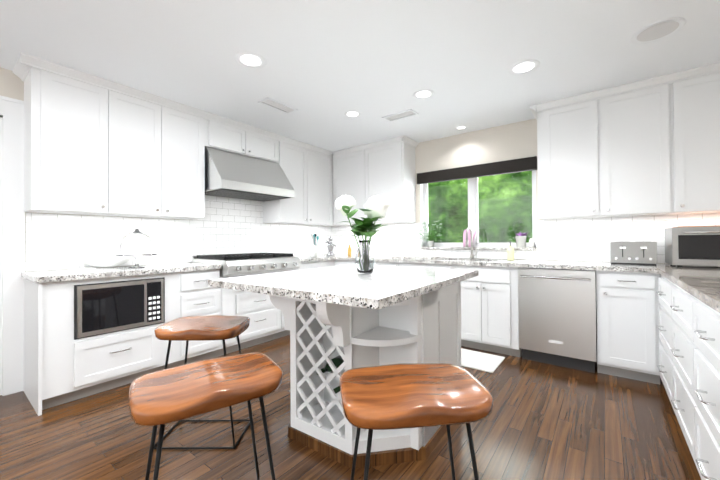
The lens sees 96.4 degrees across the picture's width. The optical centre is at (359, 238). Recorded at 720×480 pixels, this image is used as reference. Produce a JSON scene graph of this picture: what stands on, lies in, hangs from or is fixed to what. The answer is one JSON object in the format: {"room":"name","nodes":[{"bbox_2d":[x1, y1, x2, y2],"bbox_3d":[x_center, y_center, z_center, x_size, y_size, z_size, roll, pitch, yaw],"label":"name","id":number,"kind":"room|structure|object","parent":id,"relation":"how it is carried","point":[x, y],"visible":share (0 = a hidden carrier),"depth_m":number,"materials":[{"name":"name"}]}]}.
{"room":"kitchen","nodes":[
{"label":"kitchen","id":0,"kind":"room"},
{"bbox_2d":[0,67,313,271],"bbox_3d":[-2.531,-0.051,2.748,0.150,2.460,6.600,-1,-1,37],"label":"wall","id":1,"kind":"structure","parent":0,"point":[11,84],"depth_m":2.47,"materials":[{"name":"beige paint"}]},
{"bbox_2d":[0,95,24,395],"bbox_3d":[-3.007,0.057,2.095,0.180,2.240,1.155,-1,-1,37],"label":"door frame","id":2,"kind":"structure","parent":1,"relation":"attached to","point":[12,240],"depth_m":2.44,"materials":[{"name":"white paint"}]},
{"bbox_2d":[21,56,120,215],"bbox_3d":[-2.330,-0.742,2.608,0.347,1.079,0.507,-1,-1,37],"label":"upper cabinet","id":3,"kind":"object","parent":1,"relation":"attached to","point":[96,145],"depth_m":2.48,"materials":[{"name":"white paint"}]},
{"bbox_2d":[118,84,208,219],"bbox_3d":[-1.987,-0.741,3.059,0.347,1.079,0.866,-1,-1,37],"label":"upper cabinet","id":4,"kind":"object","parent":1,"relation":"attached to","point":[164,142],"depth_m":2.98,"materials":[{"name":"white paint"}]},
{"bbox_2d":[25,195,332,271],"bbox_3d":[-1.548,-0.128,3.910,0.008,0.783,3.510,-1,-1,37],"label":"tile backsplash","id":5,"kind":"structure","parent":1,"relation":"attached to","point":[225,225],"depth_m":3.46,"materials":[{"name":"white tile"}]},
{"bbox_2d":[209,112,280,163],"bbox_3d":[-1.439,-1.115,3.785,0.347,0.329,0.952,-1,-1,37],"label":"upper cabinet","id":6,"kind":"object","parent":1,"relation":"attached to","point":[233,136],"depth_m":3.64,"materials":[{"name":"white paint"}]},
{"bbox_2d":[205,147,294,201],"bbox_3d":[-1.319,-0.710,3.704,0.626,0.468,0.930,-1,-1,37],"label":"range hood","id":7,"kind":"object","parent":1,"relation":"attached to","point":[233,175],"visible":0.98,"depth_m":3.49,"materials":[{"name":"silver metal"}]},
{"bbox_2d":[263,136,332,225],"bbox_3d":[-0.853,-0.738,4.550,0.347,1.079,0.978,-1,-1,37],"label":"upper cabinet","id":8,"kind":"object","parent":1,"relation":"attached to","point":[309,170],"depth_m":4.40,"materials":[{"name":"white paint"}]},
{"bbox_2d":[0,335,700,479],"bbox_3d":[-0.578,1.180,1.354,4.620,0.050,6.750,-1,-1,37],"label":"floor","id":9,"kind":"structure","parent":0,"point":[543,421],"depth_m":1.85,"materials":[{"name":"brown wood"}]},
{"bbox_2d":[23,272,174,415],"bbox_3d":[-2.111,0.738,2.643,0.623,0.876,0.838,-1,-1,37],"label":"base cabinet","id":10,"kind":"object","parent":9,"relation":"on","point":[82,338],"depth_m":2.37,"materials":[{"name":"white paint"}]},
{"bbox_2d":[175,269,222,366],"bbox_3d":[-1.727,0.739,3.148,0.623,0.876,0.432,-1,-1,37],"label":"base cabinet","id":11,"kind":"object","parent":9,"relation":"on","point":[193,295],"depth_m":2.97,"materials":[{"name":"white paint"}]},
{"bbox_2d":[21,262,221,282],"bbox_3d":[-1.981,0.279,2.807,0.625,0.038,1.283,-1,-1,37],"label":"countertop","id":12,"kind":"structure","parent":11,"relation":"on","point":[104,272],"depth_m":2.53,"materials":[{"name":"stone"}]},
{"bbox_2d":[69,235,96,270],"bbox_3d":[-2.279,0.118,2.655,0.160,0.286,0.158,-1,-1,37],"label":"stand","id":13,"kind":"object","parent":12,"relation":"on","point":[81,268],"visible":1,"depth_m":2.65,"materials":[{"name":"white metal"}]},
{"bbox_2d":[76,238,131,266],"bbox_3d":[-2.250,0.128,2.861,0.088,0.261,0.410,-1,-1,37],"label":"oval platter","id":14,"kind":"object","parent":12,"relation":"on","point":[100,252],"visible":0.79,"depth_m":2.83,"materials":[{"name":"white ceramic"}]},
{"bbox_2d":[115,229,156,267],"bbox_3d":[-1.977,0.087,2.854,0.304,0.345,0.304,-1,-1,37],"label":"glass cake stand","id":15,"kind":"object","parent":12,"relation":"on","point":[136,243],"visible":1,"depth_m":2.77,"materials":[{"name":"white"}]},
{"bbox_2d":[192,253,300,276],"bbox_3d":[-1.245,0.283,3.642,0.747,0.197,0.924,-1,-1,37],"label":"cooktop range","id":16,"kind":"object","parent":12,"relation":"in","point":[243,264],"visible":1,"depth_m":3.39,"materials":[{"name":"silver metal"}]},
{"bbox_2d":[154,315,249,448],"bbox_3d":[-0.916,0.827,1.905,0.476,0.669,0.336,0,0,0],"label":"stool","id":17,"kind":"object","parent":9,"relation":"on","point":[223,328],"visible":0.85,"depth_m":1.81,"materials":[{"name":"brown wood"}]},
{"bbox_2d":[129,352,282,479],"bbox_3d":[-0.535,0.819,1.154,0.476,0.669,0.336,0,-1,-35],"label":"stool","id":18,"kind":"object","parent":9,"relation":"on","point":[162,398],"visible":1,"depth_m":1.09,"materials":[{"name":"brown wood"}]},
{"bbox_2d":[223,276,238,354],"bbox_3d":[-1.551,0.782,3.383,0.617,0.791,0.155,-1,-1,37],"label":"base cabinet","id":19,"kind":"object","parent":9,"relation":"on","point":[230,297],"depth_m":3.23,"materials":[{"name":"white paint"}]},
{"bbox_2d":[239,271,282,348],"bbox_3d":[-1.330,0.783,3.674,0.617,0.791,0.575,-1,-1,37],"label":"base cabinet","id":20,"kind":"object","parent":9,"relation":"on","point":[266,321],"depth_m":3.49,"materials":[{"name":"white paint"}]},
{"bbox_2d":[283,270,293,336],"bbox_3d":[-1.094,0.783,3.984,0.617,0.791,0.206,-1,-1,37],"label":"base cabinet","id":21,"kind":"object","parent":9,"relation":"on","point":[285,332],"depth_m":3.86,"materials":[{"name":"white paint"}]},
{"bbox_2d":[296,261,322,269],"bbox_3d":[-0.898,0.741,4.243,0.617,0.876,0.442,-1,-1,37],"label":"base cabinet","id":22,"kind":"object","parent":9,"relation":"on","point":[316,264],"depth_m":4.11,"materials":[{"name":"white paint"}]},
{"bbox_2d":[323,260,334,266],"bbox_3d":[-0.510,0.743,4.752,0.617,0.876,0.955,-1,-1,37],"label":"base cabinet","id":23,"kind":"object","parent":9,"relation":"on","point":[328,263],"depth_m":4.40,"materials":[{"name":"white paint"}]},
{"bbox_2d":[335,260,354,265],"bbox_3d":[0.061,0.737,4.529,0.592,0.876,0.617,-1,-1,37],"label":"base cabinet","id":24,"kind":"object","parent":9,"relation":"on","point":[337,262],"depth_m":4.37,"materials":[{"name":"white paint"}]},
{"bbox_2d":[296,255,332,261],"bbox_3d":[-0.817,0.283,4.338,0.625,0.038,0.689,-1,-1,37],"label":"countertop","id":25,"kind":"structure","parent":24,"relation":"on","point":[321,257],"depth_m":4.28,"materials":[{"name":"stone"}]},
{"bbox_2d":[311,233,318,256],"bbox_3d":[-0.648,0.092,4.604,0.123,0.343,0.123,-1,-1,37],"label":"utensil crock","id":26,"kind":"object","parent":25,"relation":"on","point":[314,249],"visible":0.98,"depth_m":4.56,"materials":[{"name":"white ceramic"}]},
{"bbox_2d":[333,255,712,272],"bbox_3d":[1.170,0.355,3.662,4.606,0.219,0.642,-1,-1,37],"label":"countertop","id":27,"kind":"structure","parent":24,"relation":"on","point":[547,264],"depth_m":3.10,"materials":[{"name":"stone"}]},
{"bbox_2d":[325,236,335,255],"bbox_3d":[-0.459,0.119,4.865,0.124,0.290,0.217,-1,-1,37],"label":"figurine","id":28,"kind":"object","parent":27,"relation":"on","point":[330,246],"visible":0.98,"depth_m":4.85,"materials":[{"name":"grey metal"}]},
{"bbox_2d":[348,245,351,255],"bbox_3d":[-0.155,0.179,4.785,0.060,0.165,0.058,-1,-1,37],"label":"bottle","id":29,"kind":"object","parent":27,"relation":"on","point":[349,251],"visible":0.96,"depth_m":4.76,"materials":[{"name":"yellow glass"}]},
{"bbox_2d":[392,256,439,258],"bbox_3d":[0.694,0.240,4.026,0.530,0.020,0.260,-1,-1,37],"label":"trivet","id":30,"kind":"object","parent":27,"relation":"on","point":[420,257],"visible":1,"depth_m":3.95,"materials":[{"name":"white"}]},
{"bbox_2d":[465,227,476,258],"bbox_3d":[1.302,0.056,3.770,0.092,0.375,0.214,-1,-1,37],"label":"faucet","id":31,"kind":"object","parent":27,"relation":"on","point":[472,255],"visible":1,"depth_m":3.82,"materials":[{"name":"silver metal"}]},
{"bbox_2d":[507,241,513,259],"bbox_3d":[1.641,0.135,3.513,0.072,0.209,0.082,-1,-1,37],"label":"soap bottle","id":32,"kind":"object","parent":27,"relation":"on","point":[510,252],"visible":1,"depth_m":3.49,"materials":[{"name":"beige plastic"}]},
{"bbox_2d":[610,242,656,264],"bbox_3d":[2.424,0.130,2.866,0.310,0.198,0.202,-1,-1,37],"label":"toaster","id":33,"kind":"object","parent":27,"relation":"on","point":[641,253],"visible":0.98,"depth_m":2.80,"materials":[{"name":"silver metal"}]},
{"bbox_2d":[665,225,719,266],"bbox_3d":[2.752,0.065,2.506,0.510,0.319,0.428,-1,-1,37],"label":"toaster oven","id":34,"kind":"object","parent":27,"relation":"on","point":[692,245],"visible":1,"depth_m":2.45,"materials":[{"name":"silver metal"}]},
{"bbox_2d":[253,280,463,468],"bbox_3d":[0.016,0.718,2.022,0.929,0.876,1.078,-1,-1,35],"label":"kitchen island","id":35,"kind":"object","parent":9,"relation":"on","point":[339,320],"depth_m":1.76,"materials":[{"name":"white paint"}]},
{"bbox_2d":[208,264,478,311],"bbox_3d":[-0.010,0.260,2.142,1.180,0.038,1.410,-1,-1,35],"label":"island countertop","id":36,"kind":"structure","parent":35,"relation":"on","point":[387,286],"depth_m":1.73,"materials":[{"name":"white stone"}]},
{"bbox_2d":[355,240,375,273],"bbox_3d":[0.035,0.128,2.178,0.140,0.225,0.140,-1,-1,37],"label":"vase","id":37,"kind":"object","parent":36,"relation":"on","point":[365,260],"visible":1,"depth_m":2.13,"materials":[{"name":"clear glass"}]},
{"bbox_2d":[335,195,390,247],"bbox_3d":[0.056,-0.035,2.162,0.400,0.513,0.404,-1,-1,37],"label":"flowers","id":38,"kind":"object","parent":37,"relation":"in","point":[375,208],"visible":0.94,"depth_m":2.13,"materials":[{"name":"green plant"}]},
{"bbox_2d":[375,262,398,266],"bbox_3d":[0.435,0.732,4.245,0.500,0.876,0.617,-1,-1,37],"label":"base cabinet","id":39,"kind":"object","parent":9,"relation":"on","point":[376,263],"depth_m":3.95,"materials":[{"name":"white paint"}]},
{"bbox_2d":[340,363,493,479],"bbox_3d":[0.175,0.813,1.076,0.476,0.669,0.336,0,0,-7],"label":"stool","id":40,"kind":"object","parent":9,"relation":"on","point":[400,396],"visible":1,"depth_m":0.99,"materials":[{"name":"brown wood"}]},
{"bbox_2d":[399,263,446,268],"bbox_3d":[0.742,0.728,4.012,0.388,0.876,0.617,-1,-1,37],"label":"base cabinet","id":41,"kind":"object","parent":9,"relation":"on","point":[443,266],"depth_m":3.66,"materials":[{"name":"white paint"}]},
{"bbox_2d":[460,276,498,352],"bbox_3d":[1.219,0.820,3.649,0.809,0.681,0.617,-1,-1,37],"label":"base cabinet","id":42,"kind":"object","parent":9,"relation":"on","point":[479,294],"depth_m":3.27,"materials":[{"name":"white paint"}]},
{"bbox_2d":[461,348,504,372],"bbox_3d":[0.834,1.153,3.245,1.080,0.012,0.440,-1,-1,37],"label":"area rug","id":43,"kind":"object","parent":9,"relation":"on","point":[485,362],"visible":0.44,"depth_m":3.01,"materials":[{"name":"white fabric"}]},
{"bbox_2d":[495,266,521,356],"bbox_3d":[1.612,0.717,3.350,0.181,0.876,0.617,-1,-1,37],"label":"base cabinet","id":44,"kind":"object","parent":9,"relation":"on","point":[506,277],"depth_m":3.11,"materials":[{"name":"white paint"}]},
{"bbox_2d":[518,268,596,372],"bbox_3d":[1.897,0.716,3.079,0.590,0.870,0.649,-1,-1,37],"label":"dishwasher","id":45,"kind":"object","parent":9,"relation":"on","point":[557,309],"visible":1,"depth_m":2.85,"materials":[{"name":"grey metal"}]},
{"bbox_2d":[596,271,660,384],"bbox_3d":[2.318,0.708,2.813,0.394,0.876,0.617,-1,-1,37],"label":"base cabinet","id":46,"kind":"object","parent":9,"relation":"on","point":[628,304],"depth_m":2.57,"materials":[{"name":"white paint"}]},
{"bbox_2d":[656,275,667,394],"bbox_3d":[2.331,0.702,1.970,0.679,0.876,0.590,-1,-1,37],"label":"base cabinet","id":47,"kind":"object","parent":9,"relation":"on","point":[663,282],"depth_m":2.23,"materials":[{"name":"white paint"}]},
{"bbox_2d":[653,267,719,312],"bbox_3d":[1.972,0.242,1.488,0.696,0.038,1.848,-1,-1,37],"label":"countertop","id":48,"kind":"structure","parent":47,"relation":"on","point":[701,283],"depth_m":1.75,"materials":[{"name":"stone"}]},
{"bbox_2d":[668,280,691,454],"bbox_3d":[1.973,0.701,1.500,0.679,0.876,0.591,-1,-1,37],"label":"base cabinet","id":49,"kind":"object","parent":9,"relation":"on","point":[677,297],"depth_m":1.76,"materials":[{"name":"white paint"}]},
{"bbox_2d":[688,295,719,479],"bbox_3d":[1.701,0.700,1.142,0.679,0.876,0.309,-1,-1,37],"label":"base cabinet","id":50,"kind":"object","parent":9,"relation":"on","point":[688,327],"depth_m":1.31,"materials":[{"name":"white paint"}]},
{"bbox_2d":[0,0,719,153],"bbox_3d":[-0.596,-1.345,1.373,4.620,0.080,6.750,-1,-1,37],"label":"ceiling","id":51,"kind":"structure","parent":0,"point":[327,66],"depth_m":2.26,"materials":[{"name":"white paint"}]},
{"bbox_2d":[235,52,266,68],"bbox_3d":[-0.796,-1.294,2.348,0.221,0.004,0.221,-1,-1,37],"label":"recessed light","id":52,"kind":"object","parent":51,"relation":"in","point":[251,61],"visible":1,"depth_m":2.34,"materials":[{"name":"white paint"}]},
{"bbox_2d":[258,97,297,113],"bbox_3d":[-0.797,-1.286,3.140,0.160,0.008,0.360,-1,-1,37],"label":"ceiling vent","id":53,"kind":"object","parent":51,"relation":"in","point":[276,105],"visible":0.98,"depth_m":3.12,"materials":[{"name":"white metal"}]},
{"bbox_2d":[344,111,360,117],"bbox_3d":[-0.077,-1.291,3.360,0.182,0.004,0.182,-1,-1,37],"label":"recessed light","id":54,"kind":"object","parent":51,"relation":"in","point":[352,114],"visible":1,"depth_m":3.36,"materials":[{"name":"white paint"}]},
{"bbox_2d":[382,109,418,121],"bbox_3d":[0.423,-1.293,3.406,0.360,0.008,0.160,-1,-1,37],"label":"ceiling vent","id":55,"kind":"object","parent":51,"relation":"in","point":[400,115],"visible":1,"depth_m":3.39,"materials":[{"name":"white metal"}]},
{"bbox_2d":[413,89,434,98],"bbox_3d":[0.576,-1.299,2.913,0.195,0.004,0.195,-1,-1,37],"label":"recessed light","id":56,"kind":"object","parent":51,"relation":"in","point":[421,95],"visible":1,"depth_m":2.91,"materials":[{"name":"white paint"}]},
{"bbox_2d":[456,126,466,129],"bbox_3d":[1.192,-1.297,3.789,0.130,0.004,0.130,-1,-1,37],"label":"recessed light","id":57,"kind":"object","parent":51,"relation":"in","point":[461,127],"visible":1,"depth_m":3.77,"materials":[{"name":"white paint"}]},
{"bbox_2d":[508,59,539,74],"bbox_3d":[1.257,-1.307,2.470,0.221,0.004,0.221,-1,-1,37],"label":"recessed light","id":58,"kind":"object","parent":51,"relation":"in","point":[527,66],"visible":1,"depth_m":2.47,"materials":[{"name":"white paint"}]},
{"bbox_2d":[631,17,685,43],"bbox_3d":[1.892,-1.314,2.050,0.260,0.006,0.260,-1,-1,37],"label":"ceiling speaker","id":59,"kind":"object","parent":51,"relation":"attached to","point":[660,31],"visible":1,"depth_m":2.04,"materials":[{"name":"white paint"}]},
{"bbox_2d":[331,118,667,263],"bbox_3d":[1.411,-0.069,3.990,4.920,2.460,0.150,-1,-1,37],"label":"wall","id":60,"kind":"structure","parent":0,"point":[516,140],"depth_m":3.88,"materials":[{"name":"beige paint"}]},
{"bbox_2d":[333,135,416,225],"bbox_3d":[0.168,-0.745,4.621,1.219,1.079,0.347,-1,-1,37],"label":"upper cabinet","id":61,"kind":"object","parent":60,"relation":"attached to","point":[364,173],"depth_m":4.35,"materials":[{"name":"white paint"}]},
{"bbox_2d":[420,247,535,249],"bbox_3d":[1.387,0.126,3.947,1.378,0.030,0.123,-1,-1,37],"label":"sill","id":62,"kind":"structure","parent":60,"relation":"attached to","point":[487,248],"depth_m":3.84,"materials":[{"name":"white stone"}]},
{"bbox_2d":[419,220,441,246],"bbox_3d":[0.936,-0.057,4.257,0.327,0.345,0.141,-1,-1,37],"label":"herb plant","id":63,"kind":"object","parent":62,"relation":"on","point":[431,239],"visible":1,"depth_m":4.26,"materials":[{"name":"green plant"}]},
{"bbox_2d":[463,229,476,246],"bbox_3d":[1.355,0.000,3.970,0.170,0.220,0.064,-1,-1,37],"label":"can","id":64,"kind":"object","parent":62,"relation":"on","point":[469,238],"visible":0.5,"depth_m":3.95,"materials":[{"name":"pink"}]},
{"bbox_2d":[515,232,527,246],"bbox_3d":[1.821,0.015,3.615,0.163,0.178,0.120,-1,-1,37],"label":"plant","id":65,"kind":"object","parent":62,"relation":"on","point":[520,237],"visible":0.98,"depth_m":3.58,"materials":[{"name":"purple plant"}]},
{"bbox_2d":[529,238,533,247],"bbox_3d":[1.892,0.053,3.555,0.056,0.100,0.056,-1,-1,37],"label":"jar","id":66,"kind":"object","parent":62,"relation":"on","point":[531,243],"visible":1,"depth_m":3.54,"materials":[{"name":"white ceramic"}]},
{"bbox_2d":[420,170,536,247],"bbox_3d":[1.413,-0.379,3.990,1.392,0.980,0.150,-1,-1,37],"label":"window","id":67,"kind":"structure","parent":60,"relation":"in","point":[473,198],"depth_m":4.00,"materials":[{"name":"white paint"}]},
{"bbox_2d":[417,156,536,183],"bbox_3d":[1.344,-0.804,3.911,1.425,0.140,0.051,-1,-1,37],"label":"blind valance","id":68,"kind":"object","parent":67,"relation":"attached to","point":[505,167],"visible":1,"depth_m":3.82,"materials":[{"name":"black fabric"}]},
{"bbox_2d":[333,213,719,262],"bbox_3d":[1.364,0.014,3.927,4.620,0.459,0.008,-1,-1,37],"label":"tile backsplash","id":69,"kind":"structure","parent":60,"relation":"attached to","point":[581,239],"depth_m":3.33,"materials":[{"name":"white tile"}]},
{"bbox_2d":[533,70,688,219],"bbox_3d":[2.276,-0.757,3.018,1.038,1.108,0.347,-1,-1,37],"label":"upper cabinet","id":70,"kind":"object","parent":60,"relation":"attached to","point":[649,147],"depth_m":2.83,"materials":[{"name":"white paint"}]},
{"bbox_2d":[685,62,719,213],"bbox_3d":[2.833,-0.764,2.594,0.644,1.108,0.347,-1,-1,37],"label":"upper cabinet","id":71,"kind":"object","parent":60,"relation":"attached to","point":[702,84],"depth_m":2.50,"materials":[{"name":"white paint"}]},
{"label":"outside","id":72,"kind":"structure","parent":0,"visible":0},
{"bbox_2d":[428,171,532,242],"bbox_3d":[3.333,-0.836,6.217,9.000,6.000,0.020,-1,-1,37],"label":"trees","id":73,"kind":"object","parent":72,"point":[506,214],"depth_m":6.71,"materials":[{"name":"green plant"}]}
]}

